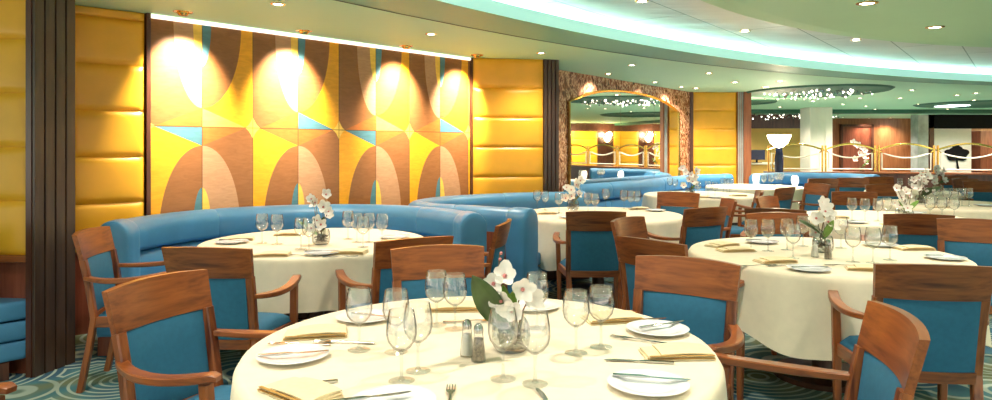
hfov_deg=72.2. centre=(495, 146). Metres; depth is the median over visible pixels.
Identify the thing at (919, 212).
plate
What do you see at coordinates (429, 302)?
bowl
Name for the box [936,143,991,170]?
railing panel
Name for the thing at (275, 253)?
folded napkin
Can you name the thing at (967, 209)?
tablecloth
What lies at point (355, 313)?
knife
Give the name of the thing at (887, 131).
wall
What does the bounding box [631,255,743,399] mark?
dining chair
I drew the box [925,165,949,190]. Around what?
flower arrangement
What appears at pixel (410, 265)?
dining chair
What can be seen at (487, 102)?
cushion
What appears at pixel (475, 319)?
fork
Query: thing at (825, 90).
crystal chandelier
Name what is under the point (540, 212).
folded napkin
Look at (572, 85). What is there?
wall
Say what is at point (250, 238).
folded napkin
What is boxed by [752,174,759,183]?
candle
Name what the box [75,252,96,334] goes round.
wall
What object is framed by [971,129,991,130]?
wall
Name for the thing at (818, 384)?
round table
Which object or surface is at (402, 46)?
recessed light
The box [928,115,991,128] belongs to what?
wall
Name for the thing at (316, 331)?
folded napkin
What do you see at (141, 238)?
banquette
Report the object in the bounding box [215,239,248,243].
plate
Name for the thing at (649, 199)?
tablecloth
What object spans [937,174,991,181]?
wall
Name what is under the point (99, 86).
cushion
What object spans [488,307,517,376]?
wine glass
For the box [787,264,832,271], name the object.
plate
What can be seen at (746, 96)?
column
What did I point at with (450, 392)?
fork
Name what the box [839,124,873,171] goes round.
door
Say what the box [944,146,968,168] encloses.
sculpture
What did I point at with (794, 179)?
candle
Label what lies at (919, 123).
column
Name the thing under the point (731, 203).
dining chair
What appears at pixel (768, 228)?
dining chair
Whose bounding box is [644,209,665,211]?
plate
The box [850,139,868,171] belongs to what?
flower arrangement
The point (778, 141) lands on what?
floor lamp
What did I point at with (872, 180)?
dining chair
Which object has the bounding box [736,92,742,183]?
column
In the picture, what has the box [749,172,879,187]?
banquette
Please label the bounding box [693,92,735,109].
cushion
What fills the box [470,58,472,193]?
trim
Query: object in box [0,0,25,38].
cushion
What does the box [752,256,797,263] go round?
folded napkin
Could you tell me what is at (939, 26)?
recessed light
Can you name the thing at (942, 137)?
wall
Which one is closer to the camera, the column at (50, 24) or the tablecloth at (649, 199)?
the column at (50, 24)
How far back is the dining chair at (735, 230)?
7.61 m
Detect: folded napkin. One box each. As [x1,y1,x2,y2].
[223,236,254,240]
[253,250,291,256]
[257,377,343,399]
[273,231,304,235]
[283,324,346,340]
[331,248,368,254]
[425,300,478,312]
[536,211,556,214]
[580,310,643,324]
[628,207,649,209]
[638,342,715,360]
[705,241,739,247]
[715,246,754,252]
[729,194,746,195]
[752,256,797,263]
[835,215,849,218]
[844,264,872,271]
[894,245,935,250]
[924,205,949,207]
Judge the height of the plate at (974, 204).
0.016 m
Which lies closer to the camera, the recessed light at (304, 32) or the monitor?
the recessed light at (304, 32)
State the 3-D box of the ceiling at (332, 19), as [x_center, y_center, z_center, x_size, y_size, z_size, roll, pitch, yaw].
[13.400,-1.250,-7.540,82.800,0.400,87.860,0,0,0]
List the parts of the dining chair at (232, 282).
rail, backrest, rail, leg, seat, seat rail, armrest, leg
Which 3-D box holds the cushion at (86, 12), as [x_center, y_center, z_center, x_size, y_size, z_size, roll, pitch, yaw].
[-2.937,-1.015,5.155,0.503,0.067,0.026,0,0,-42]
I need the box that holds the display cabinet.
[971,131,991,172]
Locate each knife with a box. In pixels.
[258,350,328,356]
[305,250,336,251]
[322,379,337,382]
[332,391,411,399]
[351,312,400,317]
[536,388,547,399]
[604,359,673,363]
[613,373,690,379]
[639,320,683,328]
[791,266,827,267]
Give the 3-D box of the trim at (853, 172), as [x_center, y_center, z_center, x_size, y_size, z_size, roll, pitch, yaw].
[7.503,0.542,14.457,1.050,0.035,0.380,0,0,11]
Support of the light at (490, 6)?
attached to the trim at (436, 10)
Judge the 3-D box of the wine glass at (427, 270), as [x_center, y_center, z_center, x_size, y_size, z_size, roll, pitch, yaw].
[-0.217,0.549,2.475,0.085,0.198,0.085,0,0,0]
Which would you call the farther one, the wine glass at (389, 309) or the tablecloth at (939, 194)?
the tablecloth at (939, 194)
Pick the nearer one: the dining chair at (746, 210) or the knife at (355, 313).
the knife at (355, 313)
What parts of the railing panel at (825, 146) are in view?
post, frame, post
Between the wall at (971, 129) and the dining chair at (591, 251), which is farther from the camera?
the wall at (971, 129)
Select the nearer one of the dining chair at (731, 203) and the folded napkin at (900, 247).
the folded napkin at (900, 247)
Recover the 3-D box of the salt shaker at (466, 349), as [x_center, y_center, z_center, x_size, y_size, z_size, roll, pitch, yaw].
[-0.090,0.591,2.108,0.044,0.115,0.044,0,0,0]
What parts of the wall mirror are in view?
pane, pane, pane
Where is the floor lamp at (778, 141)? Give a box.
[767,135,790,172]
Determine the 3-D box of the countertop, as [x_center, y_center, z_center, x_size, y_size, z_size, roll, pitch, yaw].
[6.333,0.400,16.500,1.000,0.040,0.700,0,0,0]
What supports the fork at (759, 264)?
on the tablecloth at (787, 310)
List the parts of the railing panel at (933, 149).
post, frame, post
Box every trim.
[0,255,25,262]
[144,13,150,215]
[151,14,470,60]
[335,0,973,84]
[340,0,991,84]
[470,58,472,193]
[763,171,824,172]
[823,171,877,173]
[878,172,935,173]
[943,172,991,174]
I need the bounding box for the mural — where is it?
[151,18,469,214]
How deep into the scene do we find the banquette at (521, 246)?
5.65 m
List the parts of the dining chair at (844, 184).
backrest, rail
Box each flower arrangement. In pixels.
[298,189,333,244]
[471,260,544,353]
[561,176,585,208]
[678,165,700,192]
[799,196,840,252]
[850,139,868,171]
[891,183,918,213]
[910,168,941,202]
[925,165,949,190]
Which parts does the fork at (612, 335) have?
handle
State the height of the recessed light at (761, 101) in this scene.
0.029 m
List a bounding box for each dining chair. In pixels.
[0,382,16,399]
[72,226,165,392]
[101,269,277,399]
[161,247,300,349]
[335,236,453,310]
[390,244,484,301]
[484,219,511,277]
[553,211,625,308]
[610,216,648,309]
[615,236,744,399]
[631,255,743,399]
[647,207,727,249]
[656,192,699,214]
[715,300,930,399]
[719,198,736,238]
[730,190,763,237]
[736,187,795,228]
[740,208,814,237]
[745,212,809,354]
[755,195,779,207]
[792,183,830,210]
[808,178,838,202]
[818,191,877,210]
[828,263,991,399]
[837,178,868,205]
[860,213,954,250]
[863,177,893,183]
[865,184,900,200]
[936,218,991,313]
[939,176,967,190]
[951,178,977,198]
[962,181,991,201]
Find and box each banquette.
[0,298,25,381]
[97,204,486,355]
[408,191,589,293]
[563,173,737,224]
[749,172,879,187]
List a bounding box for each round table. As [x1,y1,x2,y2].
[307,311,323,318]
[572,277,613,297]
[773,358,849,392]
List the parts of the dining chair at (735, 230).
seat rail, seat, armrest, rail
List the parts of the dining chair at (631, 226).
leg, rail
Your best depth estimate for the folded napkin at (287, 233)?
4.96 m
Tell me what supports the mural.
attached to the wall
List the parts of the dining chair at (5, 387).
armrest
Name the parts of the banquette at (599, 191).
backrest, backrest, backrest, backrest, panel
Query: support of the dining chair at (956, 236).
on the floor
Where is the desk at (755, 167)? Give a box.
[751,162,783,173]
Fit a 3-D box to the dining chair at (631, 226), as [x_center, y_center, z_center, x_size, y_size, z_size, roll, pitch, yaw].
[1.099,0.947,4.575,0.563,0.914,0.611,0,0,38]
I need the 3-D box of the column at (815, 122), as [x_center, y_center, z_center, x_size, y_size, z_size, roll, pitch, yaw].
[8.565,0.175,18.192,0.590,2.450,0.615,0,0,0]
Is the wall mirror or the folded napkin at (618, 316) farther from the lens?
the wall mirror
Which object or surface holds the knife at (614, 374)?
on the plate at (638, 386)
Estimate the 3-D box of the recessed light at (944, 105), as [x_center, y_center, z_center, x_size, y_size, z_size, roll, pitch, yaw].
[11.537,-1.040,17.205,0.500,0.020,0.600,0,0,0]
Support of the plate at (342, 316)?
on the tablecloth at (573, 366)
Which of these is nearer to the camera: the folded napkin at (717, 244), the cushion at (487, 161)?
the folded napkin at (717, 244)
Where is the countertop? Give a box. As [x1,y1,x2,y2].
[751,162,783,164]
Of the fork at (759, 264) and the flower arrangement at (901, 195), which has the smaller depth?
the fork at (759, 264)
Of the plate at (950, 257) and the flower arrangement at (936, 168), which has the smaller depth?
the plate at (950, 257)
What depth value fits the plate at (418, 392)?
1.76 m
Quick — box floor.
[0,225,991,399]
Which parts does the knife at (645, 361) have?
blade, handle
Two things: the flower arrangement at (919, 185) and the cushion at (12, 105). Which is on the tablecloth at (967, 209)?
the flower arrangement at (919, 185)
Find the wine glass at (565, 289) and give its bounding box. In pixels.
[562,289,589,326]
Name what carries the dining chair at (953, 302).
on the floor
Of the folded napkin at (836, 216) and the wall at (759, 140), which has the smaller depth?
the folded napkin at (836, 216)
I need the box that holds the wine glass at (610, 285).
[588,285,613,345]
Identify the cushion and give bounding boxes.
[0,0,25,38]
[0,39,25,92]
[0,93,25,146]
[0,147,25,200]
[0,201,25,254]
[75,5,143,21]
[75,15,143,66]
[75,62,143,111]
[75,110,143,156]
[75,157,143,204]
[75,202,143,251]
[473,58,542,87]
[473,88,542,117]
[473,118,542,146]
[473,147,542,176]
[473,177,542,193]
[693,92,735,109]
[693,110,735,128]
[693,129,735,146]
[693,147,735,165]
[693,166,735,183]
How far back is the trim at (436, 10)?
6.42 m
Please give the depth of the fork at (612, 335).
2.28 m
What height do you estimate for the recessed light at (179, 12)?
0.030 m
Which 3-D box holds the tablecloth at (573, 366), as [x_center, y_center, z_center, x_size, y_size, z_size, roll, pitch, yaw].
[-0.052,0.868,2.210,1.634,0.436,1.586,0,0,0]
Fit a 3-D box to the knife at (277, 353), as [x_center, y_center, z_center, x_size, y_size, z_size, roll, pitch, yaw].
[-0.615,0.628,2.074,0.208,0.006,0.016,0,0,-14]
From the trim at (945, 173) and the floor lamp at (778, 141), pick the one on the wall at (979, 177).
the trim at (945, 173)
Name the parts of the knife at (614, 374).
handle, blade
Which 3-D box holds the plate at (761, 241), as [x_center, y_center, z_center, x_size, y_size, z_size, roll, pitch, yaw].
[1.796,0.640,4.590,0.218,0.016,0.218,0,0,0]
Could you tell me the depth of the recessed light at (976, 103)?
16.74 m
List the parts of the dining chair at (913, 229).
armrest, leg, backrest, rail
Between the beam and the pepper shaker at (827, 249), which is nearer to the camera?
the pepper shaker at (827, 249)
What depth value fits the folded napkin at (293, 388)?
1.76 m
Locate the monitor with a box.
[751,150,764,162]
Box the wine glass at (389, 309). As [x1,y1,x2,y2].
[386,309,416,377]
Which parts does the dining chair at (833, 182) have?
backrest, rail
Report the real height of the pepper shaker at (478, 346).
0.115 m
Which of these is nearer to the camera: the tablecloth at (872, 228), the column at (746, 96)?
the tablecloth at (872, 228)
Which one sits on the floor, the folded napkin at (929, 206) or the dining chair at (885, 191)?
the dining chair at (885, 191)
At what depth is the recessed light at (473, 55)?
7.73 m
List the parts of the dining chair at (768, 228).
rail, backrest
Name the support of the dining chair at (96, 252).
on the floor
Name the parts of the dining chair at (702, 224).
armrest, leg, backrest, rail, leg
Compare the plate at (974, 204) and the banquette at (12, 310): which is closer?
the banquette at (12, 310)
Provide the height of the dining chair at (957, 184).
0.914 m
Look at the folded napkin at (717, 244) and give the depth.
4.42 m
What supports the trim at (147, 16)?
attached to the wall
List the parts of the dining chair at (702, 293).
leg, backrest, rail, armrest, seat rail, leg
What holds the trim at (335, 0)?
attached to the ceiling at (332, 19)
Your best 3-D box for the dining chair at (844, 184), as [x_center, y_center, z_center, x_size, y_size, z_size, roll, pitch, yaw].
[5.800,0.947,11.120,0.611,0.914,0.564,0,0,20]
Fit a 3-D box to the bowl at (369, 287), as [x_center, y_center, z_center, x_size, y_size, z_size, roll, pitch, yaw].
[-0.437,0.508,2.171,0.085,0.116,0.085,0,0,0]
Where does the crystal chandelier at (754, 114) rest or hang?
hanging from the ceiling at (332, 19)
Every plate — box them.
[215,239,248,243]
[255,343,329,364]
[303,249,337,255]
[335,308,393,322]
[352,384,436,399]
[380,234,409,238]
[517,299,559,311]
[607,368,689,395]
[626,319,689,335]
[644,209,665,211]
[745,239,778,243]
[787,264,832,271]
[841,220,869,223]
[861,241,898,246]
[901,211,926,213]
[923,254,967,260]
[974,204,991,205]
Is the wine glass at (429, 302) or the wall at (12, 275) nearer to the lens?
the wine glass at (429, 302)
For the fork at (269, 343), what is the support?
on the tablecloth at (573, 366)
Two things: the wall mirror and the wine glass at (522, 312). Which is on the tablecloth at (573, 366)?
the wine glass at (522, 312)
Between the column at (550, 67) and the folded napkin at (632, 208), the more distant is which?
the column at (550, 67)
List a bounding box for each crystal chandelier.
[747,84,894,99]
[752,114,838,119]
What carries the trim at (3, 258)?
attached to the wall at (12, 275)
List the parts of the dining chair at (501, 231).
leg, backrest, rail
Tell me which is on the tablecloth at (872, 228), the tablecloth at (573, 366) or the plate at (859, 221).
the plate at (859, 221)
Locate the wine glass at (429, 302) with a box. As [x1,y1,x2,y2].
[403,302,432,368]
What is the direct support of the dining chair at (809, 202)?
on the floor
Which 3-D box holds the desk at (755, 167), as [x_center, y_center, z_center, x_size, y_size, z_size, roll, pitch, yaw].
[6.333,0.890,16.500,1.000,1.020,0.700,0,0,0]
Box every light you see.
[173,10,192,15]
[270,2,285,5]
[296,30,311,34]
[399,45,412,48]
[437,0,991,81]
[471,54,482,57]
[635,0,648,2]
[751,99,777,104]
[856,1,878,5]
[913,100,991,107]
[925,25,944,28]
[934,105,969,106]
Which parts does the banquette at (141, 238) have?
panel, backrest, panel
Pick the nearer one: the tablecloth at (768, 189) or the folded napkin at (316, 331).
the folded napkin at (316, 331)
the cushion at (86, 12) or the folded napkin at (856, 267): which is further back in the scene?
the cushion at (86, 12)
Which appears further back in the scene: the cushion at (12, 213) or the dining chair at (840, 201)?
the dining chair at (840, 201)
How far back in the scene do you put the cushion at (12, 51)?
4.17 m
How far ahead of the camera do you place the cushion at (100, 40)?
5.15 m
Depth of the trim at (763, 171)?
14.57 m
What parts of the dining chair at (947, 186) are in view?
backrest, rail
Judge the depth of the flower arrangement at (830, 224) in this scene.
4.17 m
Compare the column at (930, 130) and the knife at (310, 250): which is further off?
the column at (930, 130)
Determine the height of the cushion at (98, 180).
0.349 m
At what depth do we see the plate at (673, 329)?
2.40 m
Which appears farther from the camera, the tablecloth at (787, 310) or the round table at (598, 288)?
the round table at (598, 288)
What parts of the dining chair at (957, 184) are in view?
backrest, rail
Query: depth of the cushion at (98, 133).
5.15 m
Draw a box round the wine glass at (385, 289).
[382,289,408,325]
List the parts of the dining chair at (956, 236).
leg, rail, backrest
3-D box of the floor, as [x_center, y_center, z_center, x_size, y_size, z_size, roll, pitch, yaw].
[7.500,1.450,13.000,33.000,0.100,34.000,0,0,0]
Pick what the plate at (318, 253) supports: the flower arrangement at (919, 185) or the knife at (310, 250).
the knife at (310, 250)
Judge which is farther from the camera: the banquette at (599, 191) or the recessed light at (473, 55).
the banquette at (599, 191)
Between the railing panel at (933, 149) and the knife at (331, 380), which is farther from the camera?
the railing panel at (933, 149)
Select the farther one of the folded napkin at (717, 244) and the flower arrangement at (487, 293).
the folded napkin at (717, 244)
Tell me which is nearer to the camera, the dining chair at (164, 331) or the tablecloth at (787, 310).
the dining chair at (164, 331)
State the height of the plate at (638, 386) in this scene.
0.016 m
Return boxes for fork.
[268,342,330,345]
[313,339,374,343]
[323,255,357,256]
[443,319,485,322]
[446,384,455,399]
[610,334,667,342]
[742,264,775,265]
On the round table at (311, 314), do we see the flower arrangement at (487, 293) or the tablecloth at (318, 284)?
the tablecloth at (318, 284)
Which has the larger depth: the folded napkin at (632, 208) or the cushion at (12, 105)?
the folded napkin at (632, 208)
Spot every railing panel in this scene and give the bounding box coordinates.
[767,143,823,171]
[824,143,876,171]
[877,143,935,172]
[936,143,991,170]
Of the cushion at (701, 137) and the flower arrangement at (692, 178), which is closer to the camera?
the flower arrangement at (692, 178)
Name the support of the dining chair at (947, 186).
on the floor
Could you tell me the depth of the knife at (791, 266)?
3.57 m
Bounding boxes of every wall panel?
[0,0,25,254]
[75,5,143,251]
[473,58,542,193]
[693,92,735,183]
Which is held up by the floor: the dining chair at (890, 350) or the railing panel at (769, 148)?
the dining chair at (890, 350)
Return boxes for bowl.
[345,287,372,324]
[386,309,416,351]
[403,302,432,342]
[488,307,517,349]
[519,312,550,354]
[588,285,613,321]
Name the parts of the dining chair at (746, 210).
armrest, rail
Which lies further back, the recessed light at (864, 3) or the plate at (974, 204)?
the plate at (974, 204)
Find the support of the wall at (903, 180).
on the floor
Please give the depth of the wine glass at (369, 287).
2.16 m
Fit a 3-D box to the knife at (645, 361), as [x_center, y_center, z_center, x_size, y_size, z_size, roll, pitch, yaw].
[0.430,0.645,2.051,0.208,0.006,0.016,0,0,8]
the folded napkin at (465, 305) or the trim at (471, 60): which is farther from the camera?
the trim at (471, 60)
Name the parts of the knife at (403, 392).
handle, blade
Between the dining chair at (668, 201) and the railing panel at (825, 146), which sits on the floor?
the dining chair at (668, 201)
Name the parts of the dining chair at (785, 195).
leg, armrest, rail, backrest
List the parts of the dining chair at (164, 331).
leg, rail, backrest, armrest, leg, seat, leg, armrest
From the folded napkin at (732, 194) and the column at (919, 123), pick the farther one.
the column at (919, 123)
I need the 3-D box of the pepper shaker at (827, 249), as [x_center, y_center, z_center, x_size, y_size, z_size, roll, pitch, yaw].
[1.921,0.591,3.934,0.044,0.115,0.044,0,0,0]
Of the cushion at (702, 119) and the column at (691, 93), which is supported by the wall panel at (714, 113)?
the cushion at (702, 119)
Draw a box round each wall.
[0,263,25,372]
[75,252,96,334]
[559,70,689,191]
[751,114,799,127]
[751,128,799,170]
[832,118,910,171]
[878,174,936,188]
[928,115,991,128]
[934,129,970,172]
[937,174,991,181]
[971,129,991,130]
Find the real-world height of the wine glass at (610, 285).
0.198 m
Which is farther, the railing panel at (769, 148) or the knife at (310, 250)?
the railing panel at (769, 148)
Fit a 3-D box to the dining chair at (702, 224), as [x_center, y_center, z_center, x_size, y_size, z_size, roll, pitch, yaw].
[1.613,0.947,5.774,0.611,0.914,0.563,0,0,-28]
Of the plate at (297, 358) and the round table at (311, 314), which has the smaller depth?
the plate at (297, 358)
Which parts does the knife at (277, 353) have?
handle, blade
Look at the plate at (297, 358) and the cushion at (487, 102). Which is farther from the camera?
the cushion at (487, 102)
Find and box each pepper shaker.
[471,323,484,360]
[824,239,830,259]
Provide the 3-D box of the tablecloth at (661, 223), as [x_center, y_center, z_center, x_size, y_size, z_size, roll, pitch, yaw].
[1.006,0.867,6.597,1.683,0.436,1.665,0,0,0]
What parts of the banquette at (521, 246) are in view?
panel, seat, panel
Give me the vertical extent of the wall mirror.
1.799 m
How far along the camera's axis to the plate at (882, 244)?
4.47 m
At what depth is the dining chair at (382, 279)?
3.64 m
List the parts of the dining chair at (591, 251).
leg, armrest, seat rail, seat, leg, rail, backrest, rail, leg, leg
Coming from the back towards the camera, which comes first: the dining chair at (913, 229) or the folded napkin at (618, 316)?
the dining chair at (913, 229)
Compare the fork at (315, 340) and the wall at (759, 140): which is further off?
the wall at (759, 140)
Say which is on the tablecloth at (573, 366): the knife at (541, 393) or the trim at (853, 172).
the knife at (541, 393)
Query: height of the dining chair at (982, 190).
0.914 m
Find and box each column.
[26,0,74,377]
[543,59,558,191]
[690,92,692,172]
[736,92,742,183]
[743,92,750,183]
[800,107,831,170]
[911,115,927,171]
[928,115,933,171]
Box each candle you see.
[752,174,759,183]
[791,176,798,185]
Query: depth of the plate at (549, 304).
2.74 m
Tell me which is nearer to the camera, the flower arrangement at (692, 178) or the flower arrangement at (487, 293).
the flower arrangement at (487, 293)
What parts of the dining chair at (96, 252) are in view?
leg, rail, rail, backrest, seat rail, leg, armrest, armrest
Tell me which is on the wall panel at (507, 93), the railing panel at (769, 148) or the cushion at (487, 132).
the cushion at (487, 132)
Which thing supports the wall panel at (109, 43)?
attached to the wall at (82, 320)
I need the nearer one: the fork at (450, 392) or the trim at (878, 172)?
the fork at (450, 392)
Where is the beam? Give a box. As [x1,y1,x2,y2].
[751,109,991,113]
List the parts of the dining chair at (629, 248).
leg, backrest, rail, leg, armrest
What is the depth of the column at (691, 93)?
12.95 m
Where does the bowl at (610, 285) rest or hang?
on the wine glass at (610, 285)
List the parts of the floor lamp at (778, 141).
lamp shade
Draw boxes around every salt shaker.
[460,319,472,355]
[811,238,818,257]
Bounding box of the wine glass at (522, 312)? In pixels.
[519,312,550,377]
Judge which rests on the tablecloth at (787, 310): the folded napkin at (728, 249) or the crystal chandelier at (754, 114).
the folded napkin at (728, 249)
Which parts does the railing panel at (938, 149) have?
post, frame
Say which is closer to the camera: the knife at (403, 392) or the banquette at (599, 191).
the knife at (403, 392)
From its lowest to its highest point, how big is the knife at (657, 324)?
0.006 m
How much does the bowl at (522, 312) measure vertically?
0.116 m
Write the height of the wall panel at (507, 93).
2.110 m
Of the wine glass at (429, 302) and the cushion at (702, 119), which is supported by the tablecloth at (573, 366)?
the wine glass at (429, 302)
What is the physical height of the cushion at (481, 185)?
0.349 m
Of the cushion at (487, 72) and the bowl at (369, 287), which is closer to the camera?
the bowl at (369, 287)
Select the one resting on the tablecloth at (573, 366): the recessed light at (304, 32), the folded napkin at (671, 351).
the folded napkin at (671, 351)
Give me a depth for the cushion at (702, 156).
12.99 m
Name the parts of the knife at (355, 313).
handle, blade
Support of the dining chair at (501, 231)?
on the floor
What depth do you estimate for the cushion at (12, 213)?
4.17 m
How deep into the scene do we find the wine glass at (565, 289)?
2.13 m
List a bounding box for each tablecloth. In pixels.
[197,228,422,313]
[230,296,727,399]
[534,207,682,270]
[641,191,753,222]
[688,237,991,360]
[705,184,803,209]
[807,210,974,242]
[864,189,961,199]
[876,199,991,218]
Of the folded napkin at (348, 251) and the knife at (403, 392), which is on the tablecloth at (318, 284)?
the folded napkin at (348, 251)
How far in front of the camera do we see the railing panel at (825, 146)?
14.36 m
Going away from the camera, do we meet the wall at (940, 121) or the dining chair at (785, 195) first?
the dining chair at (785, 195)
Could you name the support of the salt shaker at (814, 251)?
on the tablecloth at (787, 310)
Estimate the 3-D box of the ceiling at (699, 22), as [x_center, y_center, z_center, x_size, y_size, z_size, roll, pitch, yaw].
[13.400,-1.220,-7.540,38.160,0.001,40.492,0,0,0]
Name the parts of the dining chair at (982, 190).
rail, backrest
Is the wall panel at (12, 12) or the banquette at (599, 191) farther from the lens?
the banquette at (599, 191)
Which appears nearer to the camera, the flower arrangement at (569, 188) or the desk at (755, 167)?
the flower arrangement at (569, 188)
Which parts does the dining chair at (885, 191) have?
backrest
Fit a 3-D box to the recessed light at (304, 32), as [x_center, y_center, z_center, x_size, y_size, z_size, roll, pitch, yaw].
[-1.738,-1.035,6.155,0.148,0.030,0.148,0,0,0]
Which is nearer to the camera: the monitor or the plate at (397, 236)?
the plate at (397, 236)
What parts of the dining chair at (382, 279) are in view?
leg, armrest, seat, leg, backrest, rail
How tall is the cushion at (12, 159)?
0.330 m
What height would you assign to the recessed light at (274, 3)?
0.006 m
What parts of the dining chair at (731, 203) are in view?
backrest, rail, leg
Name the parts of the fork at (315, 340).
handle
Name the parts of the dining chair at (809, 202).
leg, armrest, backrest, rail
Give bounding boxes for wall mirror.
[568,89,679,184]
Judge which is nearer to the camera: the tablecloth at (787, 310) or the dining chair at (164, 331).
the dining chair at (164, 331)
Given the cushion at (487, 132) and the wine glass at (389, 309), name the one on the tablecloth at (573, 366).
the wine glass at (389, 309)
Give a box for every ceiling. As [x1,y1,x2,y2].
[75,0,991,117]
[494,0,991,74]
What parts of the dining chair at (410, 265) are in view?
leg, backrest, rail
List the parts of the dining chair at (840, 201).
backrest, rail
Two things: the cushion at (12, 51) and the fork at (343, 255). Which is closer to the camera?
the fork at (343, 255)
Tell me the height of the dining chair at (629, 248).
0.914 m
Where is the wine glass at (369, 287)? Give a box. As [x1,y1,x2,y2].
[345,287,372,346]
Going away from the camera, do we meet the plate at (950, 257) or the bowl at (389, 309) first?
the bowl at (389, 309)
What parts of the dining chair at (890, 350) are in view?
leg, armrest, leg, backrest, rail, leg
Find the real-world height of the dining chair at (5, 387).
0.914 m
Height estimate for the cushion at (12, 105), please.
0.330 m
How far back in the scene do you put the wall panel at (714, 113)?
12.99 m
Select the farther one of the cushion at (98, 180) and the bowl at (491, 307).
the cushion at (98, 180)
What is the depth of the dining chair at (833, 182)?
10.68 m
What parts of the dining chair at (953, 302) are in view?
leg, seat rail, armrest, seat, leg, backrest, rail, leg, rail, leg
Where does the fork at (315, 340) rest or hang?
on the tablecloth at (573, 366)
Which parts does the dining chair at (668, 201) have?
backrest, rail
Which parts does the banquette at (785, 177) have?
panel, panel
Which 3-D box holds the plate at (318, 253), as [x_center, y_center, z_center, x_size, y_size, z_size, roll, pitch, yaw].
[-1.054,0.640,4.118,0.218,0.016,0.218,0,0,0]
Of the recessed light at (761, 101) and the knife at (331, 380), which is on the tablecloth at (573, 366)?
the knife at (331, 380)
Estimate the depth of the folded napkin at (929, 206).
7.20 m
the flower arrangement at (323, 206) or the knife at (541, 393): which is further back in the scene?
the flower arrangement at (323, 206)
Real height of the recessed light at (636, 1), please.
0.007 m
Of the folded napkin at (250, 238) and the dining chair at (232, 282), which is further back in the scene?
the folded napkin at (250, 238)
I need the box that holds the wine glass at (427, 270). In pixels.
[425,270,447,315]
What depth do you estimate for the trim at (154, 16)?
6.28 m
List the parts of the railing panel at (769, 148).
post, frame, post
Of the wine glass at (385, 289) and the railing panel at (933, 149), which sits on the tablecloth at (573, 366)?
the wine glass at (385, 289)
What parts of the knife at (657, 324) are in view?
handle, blade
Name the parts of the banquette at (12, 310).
seat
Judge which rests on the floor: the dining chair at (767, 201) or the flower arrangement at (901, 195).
the dining chair at (767, 201)
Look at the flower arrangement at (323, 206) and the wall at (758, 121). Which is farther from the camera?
the wall at (758, 121)

